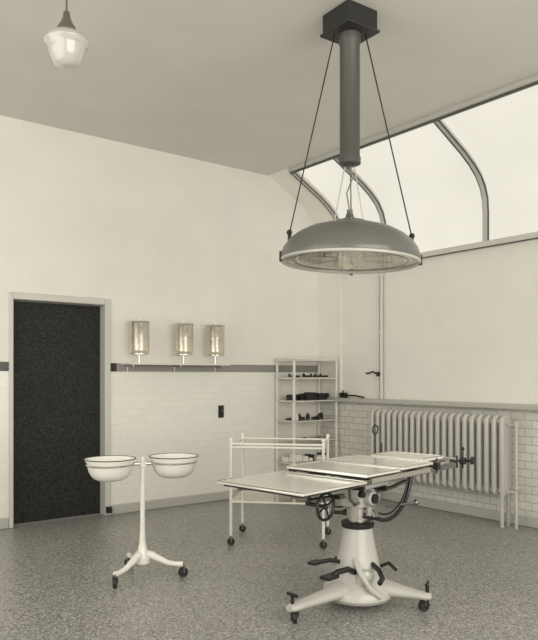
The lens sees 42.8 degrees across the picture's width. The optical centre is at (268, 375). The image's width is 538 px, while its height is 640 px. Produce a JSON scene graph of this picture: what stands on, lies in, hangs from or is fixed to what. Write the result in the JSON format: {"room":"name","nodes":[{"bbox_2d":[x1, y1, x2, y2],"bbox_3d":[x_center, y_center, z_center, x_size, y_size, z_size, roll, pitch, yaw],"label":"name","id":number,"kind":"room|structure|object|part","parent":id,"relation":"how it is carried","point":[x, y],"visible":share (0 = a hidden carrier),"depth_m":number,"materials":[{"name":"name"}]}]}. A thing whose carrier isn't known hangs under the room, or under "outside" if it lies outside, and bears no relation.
{"room":"operating room","nodes":[
{"label":"operating room","id":0,"kind":"room"},
{"bbox_2d":[0,115,318,518],"bbox_3d":[-2.268,-0.490,6.527,7.600,3.780,0.200,0,0,-38],"label":"wall","id":1,"kind":"structure","parent":0,"point":[199,243],"depth_m":7.24,"materials":[{"name":"paint"}]},
{"bbox_2d":[0,371,8,518],"bbox_3d":[-3.723,0.627,5.272,3.364,1.345,0.004,0,0,-38],"label":"wall back tiling","id":2,"kind":"object","parent":1,"relation":"attached to","point":[4,375],"depth_m":6.28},
{"bbox_2d":[0,518,8,529],"bbox_3d":[-3.718,1.350,5.266,3.364,0.100,0.020,0,0,-38],"label":"baseboard","id":3,"kind":"structure","parent":1,"relation":"attached to","point":[4,522],"depth_m":6.26,"materials":[{"name":"white wood"}]},
{"bbox_2d":[0,362,8,370],"bbox_3d":[-3.721,-0.087,5.271,3.364,0.085,0.008,0,0,-38],"label":"trim","id":4,"kind":"structure","parent":1,"relation":"attached to","point":[4,366],"depth_m":6.27,"materials":[{"name":"black tile"}]},
{"bbox_2d":[9,292,110,527],"bbox_3d":[-2.041,0.312,6.666,1.000,2.175,0.178,0,0,-38],"label":"door","id":5,"kind":"structure","parent":1,"relation":"in","point":[104,304],"depth_m":6.87,"materials":[{"name":"grey paint"}]},
{"bbox_2d":[13,301,99,523],"bbox_3d":[-2.081,0.344,6.700,0.892,2.097,0.045,0,0,-38],"label":"leaf","id":6,"kind":"object","parent":5,"relation":"attached to","point":[56,347],"visible":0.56,"depth_m":6.67,"materials":[{"name":"paint"}]},
{"bbox_2d":[111,363,116,371],"bbox_3d":[-1.573,-0.087,6.932,0.064,0.085,0.010,0,0,-38],"label":"trim","id":7,"kind":"structure","parent":1,"relation":"attached to","point":[113,365],"depth_m":6.93,"materials":[{"name":"black tile"}]},
{"bbox_2d":[121,318,230,371],"bbox_3d":[-0.953,-0.312,7.262,1.220,0.545,0.246,0,0,-38],"label":"shelf","id":8,"kind":"object","parent":1,"relation":"attached to","point":[138,320],"visible":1,"depth_m":7.25,"materials":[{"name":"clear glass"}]},
{"bbox_3d":[-0.967,-0.122,7.280,1.220,0.015,0.199,0,0,-38],"label":"shelf plate","id":9,"kind":"part","parent":8,"relation":"part of","materials":[{"name":"white metal"}]},
{"bbox_2d":[111,490,251,514],"bbox_3d":[-0.474,1.350,7.776,2.834,0.100,0.020,0,0,-38],"label":"baseboard","id":10,"kind":"structure","parent":1,"relation":"attached to","point":[223,495],"depth_m":7.35,"materials":[{"name":"grey stone"}]},
{"bbox_2d":[111,372,317,504],"bbox_3d":[-0.479,0.627,7.782,2.834,1.345,0.004,0,0,-38],"label":"wall back tiling","id":11,"kind":"object","parent":1,"relation":"attached to","point":[152,413],"depth_m":7.57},
{"bbox_2d":[117,363,317,371],"bbox_3d":[-0.478,-0.087,7.780,2.834,0.085,0.008,0,0,-38],"label":"trim","id":12,"kind":"structure","parent":1,"relation":"attached to","point":[120,368],"depth_m":7.70,"materials":[{"name":"grey tile"}]},
{"bbox_2d":[218,405,223,417],"bbox_3d":[-0.533,0.400,7.716,0.070,0.140,0.034,0,0,-38],"label":"light switch","id":13,"kind":"object","parent":1,"relation":"attached to","point":[220,407],"visible":1,"depth_m":7.71,"materials":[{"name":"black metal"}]},
{"bbox_2d":[0,0,537,175],"bbox_3d":[-0.139,-2.455,2.958,6.600,0.150,8.450,0,0,-38],"label":"ceiling","id":14,"kind":"structure","parent":0,"point":[237,84],"depth_m":5.34,"materials":[{"name":"paint"}]},
{"bbox_2d":[43,0,88,70],"bbox_3d":[-1.180,-2.087,4.000,0.258,0.583,0.258,0,0,-38],"label":"pendant lamp","id":15,"kind":"object","parent":14,"relation":"hanging from","point":[67,47],"visible":1,"depth_m":3.93,"materials":[{"name":"white glass"}]},
{"bbox_3d":[-1.180,-1.905,4.000,0.258,0.219,0.258,0,0,-38],"label":"lamp shade","id":16,"kind":"part","parent":15,"relation":"part of","materials":[{"name":"white glass"}]},
{"bbox_3d":[-1.180,-2.189,4.000,0.110,0.379,0.110,0,0,-38],"label":"rod and gallery","id":17,"kind":"part","parent":15,"relation":"part of","materials":[{"name":"silver metal"}]},
{"bbox_2d":[279,0,421,274],"bbox_3d":[0.529,-1.548,4.502,0.925,1.664,0.920,0,0,0],"label":"lamp","id":18,"kind":"object","parent":14,"relation":"hanging from","point":[351,245],"visible":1,"depth_m":4.44,"materials":[{"name":"black metal"}]},
{"bbox_2d":[288,74,537,171],"bbox_3d":[2.588,-2.357,4.834,0.050,0.043,7.680,0,0,-38],"label":"bar","id":19,"kind":"object","parent":14,"relation":"attached to","point":[532,79],"visible":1,"depth_m":6.20,"materials":[{"name":"grey paint"}]},
{"bbox_2d":[0,499,537,639],"bbox_3d":[0.195,1.460,3.343,7.600,0.120,8.650,0,0,-38],"label":"floor","id":20,"kind":"structure","parent":0,"point":[56,583],"depth_m":4.72,"materials":[{"name":"stone"}]},
{"bbox_2d":[106,506,111,512],"bbox_3d":[-1.602,1.340,6.867,0.050,0.060,0.042,0,0,-38],"label":"door stop","id":21,"kind":"object","parent":20,"relation":"on","point":[108,509],"visible":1,"depth_m":6.85,"materials":[{"name":"black rubber"}]},
{"bbox_2d":[84,453,198,587],"bbox_3d":[-0.880,0.980,4.770,0.766,0.840,0.546,0,0,0],"label":"stand","id":22,"kind":"object","parent":20,"relation":"on","point":[109,468],"visible":1,"depth_m":4.74,"materials":[{"name":"white metal"}]},
{"bbox_2d":[227,433,330,548],"bbox_3d":[0.101,0.955,5.862,0.829,0.891,0.535,0,0,9],"label":"trolley","id":23,"kind":"object","parent":20,"relation":"on","point":[243,497],"visible":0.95,"depth_m":5.73,"materials":[{"name":"white metal"}]},
{"bbox_2d":[232,491,325,502],"bbox_3d":[0.101,1.036,5.862,0.755,0.008,0.480,0,0,9],"label":"glass shelf","id":24,"kind":"object","parent":23,"relation":"attached to","point":[244,496],"depth_m":5.78,"materials":[{"name":"clear glass"}]},
{"bbox_3d":[0.101,0.562,5.862,0.755,0.008,0.480,0,0,9],"label":"glass","id":25,"kind":"part","parent":23,"relation":"part of","materials":[{"name":"clear glass"}]},
{"bbox_2d":[276,358,337,476],"bbox_3d":[0.456,0.596,8.243,0.706,1.608,0.356,0,0,-38],"label":"shelf rack","id":26,"kind":"object","parent":20,"relation":"on","point":[294,458],"visible":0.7,"depth_m":8.15,"materials":[{"name":"white metal"}]},
{"bbox_2d":[217,424,474,623],"bbox_3d":[0.554,0.871,4.198,0.799,1.057,1.770,0,0,43],"label":"table","id":27,"kind":"object","parent":20,"relation":"on","point":[357,578],"visible":1,"depth_m":4.07,"materials":[{"name":"white metal"}]},
{"bbox_2d":[224,485,359,497],"bbox_3d":[0.124,0.599,3.766,0.560,0.014,0.490,0,0,43],"label":"tray","id":28,"kind":"object","parent":27,"relation":"on","point":[293,488],"depth_m":3.56,"materials":[{"name":"metal"}]},
{"bbox_2d":[293,469,393,479],"bbox_3d":[0.440,0.571,4.107,0.530,0.014,0.290,0,0,43],"label":"tray","id":29,"kind":"object","parent":27,"relation":"on","point":[359,471],"depth_m":3.98,"materials":[{"name":"metal"}]},
{"bbox_3d":[0.440,0.556,4.107,0.590,0.016,0.350,0,0,43],"label":"seat","id":30,"kind":"part","parent":27,"relation":"part of","materials":[{"name":"white metal"}]},
{"bbox_2d":[400,466,426,471],"bbox_3d":[0.694,0.565,4.380,0.530,0.014,0.305,0,0,43],"label":"tray","id":31,"kind":"object","parent":27,"relation":"on","point":[400,466],"depth_m":4.18,"materials":[{"name":"metal"}]},
{"bbox_3d":[0.979,0.570,4.688,0.570,0.030,0.475,0,0,43],"label":"head frame","id":32,"kind":"part","parent":27,"relation":"part of","materials":[{"name":"silver metal"}]},
{"bbox_2d":[370,409,519,528],"bbox_3d":[1.727,0.882,6.985,0.150,1.035,1.825,0,0,-38],"label":"radiator","id":33,"kind":"object","parent":20,"relation":"on","point":[486,438],"visible":0.8,"depth_m":6.72,"materials":[{"name":"white metal"}]},
{"bbox_2d":[269,168,341,396],"bbox_3d":[0.517,-1.070,8.303,1.020,2.740,0.400,0,0,-38],"label":"wall","id":34,"kind":"structure","parent":0,"point":[330,284],"depth_m":8.42,"materials":[{"name":"paint"}]},
{"bbox_2d":[290,81,537,173],"bbox_3d":[2.600,-2.328,4.844,0.030,0.015,7.680,0,0,-38],"label":"head bar edge","id":35,"kind":"object","parent":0,"point":[535,83],"depth_m":6.23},
{"bbox_2d":[320,401,537,517],"bbox_3d":[3.182,0.850,5.528,0.200,1.100,8.050,0,0,-38],"label":"tiled wall","id":36,"kind":"structure","parent":0,"point":[353,418],"depth_m":7.00,"materials":[{"name":"tile"}]},
{"bbox_2d":[323,397,537,410],"bbox_3d":[3.143,0.287,5.497,0.300,0.055,8.049,0,0,-38],"label":"trim","id":37,"kind":"structure","parent":36,"relation":"on","point":[508,406],"depth_m":7.03,"materials":[{"name":"grey stone"}]},
{"bbox_2d":[339,390,363,397],"bbox_3d":[0.985,0.216,8.107,0.060,0.088,0.382,0,0,-38],"label":"stay","id":38,"kind":"object","parent":37,"relation":"on","point":[341,395],"visible":1,"depth_m":8.19,"materials":[{"name":"black metal"}]},
{"bbox_2d":[380,491,537,528],"bbox_3d":[3.102,1.350,5.453,0.020,0.100,8.030,0,0,-38],"label":"baseboard","id":39,"kind":"structure","parent":36,"relation":"attached to","point":[532,522],"depth_m":6.92,"materials":[{"name":"grey stone"}]},
{"bbox_2d":[342,239,537,403],"bbox_3d":[3.305,-0.495,5.370,0.200,1.590,7.650,0,0,-38],"label":"wall","id":40,"kind":"structure","parent":0,"point":[460,326],"depth_m":7.06,"materials":[{"name":"paint"}]},
{"bbox_2d":[379,276,379,397],"bbox_3d":[1.260,-0.500,7.800,0.012,1.500,0.010,0,0,-38],"label":"rod","id":41,"kind":"object","parent":40,"relation":"attached to","point":[379,276],"visible":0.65,"depth_m":7.80,"materials":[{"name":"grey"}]},
{"bbox_2d":[379,273,383,398],"bbox_3d":[1.278,-0.500,7.778,0.058,1.520,0.047,0,0,-38],"label":"pipe","id":42,"kind":"object","parent":40,"relation":"attached to","point":[381,393],"visible":0.94,"depth_m":7.76,"materials":[{"name":"white metal"}]},
{"bbox_2d":[366,371,379,375],"bbox_3d":[1.191,-0.028,7.814,0.181,0.065,0.051,0,0,33],"label":"handle","id":43,"kind":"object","parent":42,"relation":"attached to","point":[376,373],"depth_m":7.79,"materials":[{"name":"black metal"}]},
{"bbox_2d":[289,120,488,239],"bbox_3d":[2.841,-1.808,5.157,0.812,1.097,7.510,0,0,-38],"label":"rib edges","id":44,"kind":"object","parent":40,"relation":"attached to","point":[440,122],"visible":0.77,"depth_m":6.70,"materials":[{"name":"grey metal"}]},
{"bbox_2d":[420,231,537,256],"bbox_3d":[3.226,-1.290,5.329,0.095,0.060,7.680,0,0,-38],"label":"transom","id":45,"kind":"object","parent":40,"relation":"on","point":[532,234],"depth_m":6.72,"materials":[{"name":"grey paint"}]},
{"bbox_2d":[293,120,487,240],"bbox_3d":[2.843,-1.839,5.159,0.831,1.109,7.482,0,0,-38],"label":"ribs","id":46,"kind":"object","parent":45,"relation":"on","point":[482,188],"visible":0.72,"depth_m":6.72,"materials":[{"name":"grey paint"}]},
{"bbox_2d":[300,85,537,252],"bbox_3d":[2.949,-1.865,5.095,0.800,1.090,7.650,0,0,-38],"label":"pane","id":47,"kind":"object","parent":46,"relation":"attached to","point":[441,192],"visible":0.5,"depth_m":6.85,"materials":[{"name":"grey glass"}]},
{"bbox_2d":[422,237,537,258],"bbox_3d":[3.187,-1.257,5.298,0.015,0.010,7.680,0,0,-38],"label":"transom edge","id":48,"kind":"object","parent":45,"relation":"attached to","point":[537,237],"visible":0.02,"depth_m":6.72,"materials":[{"name":"grey metal"}]}
]}

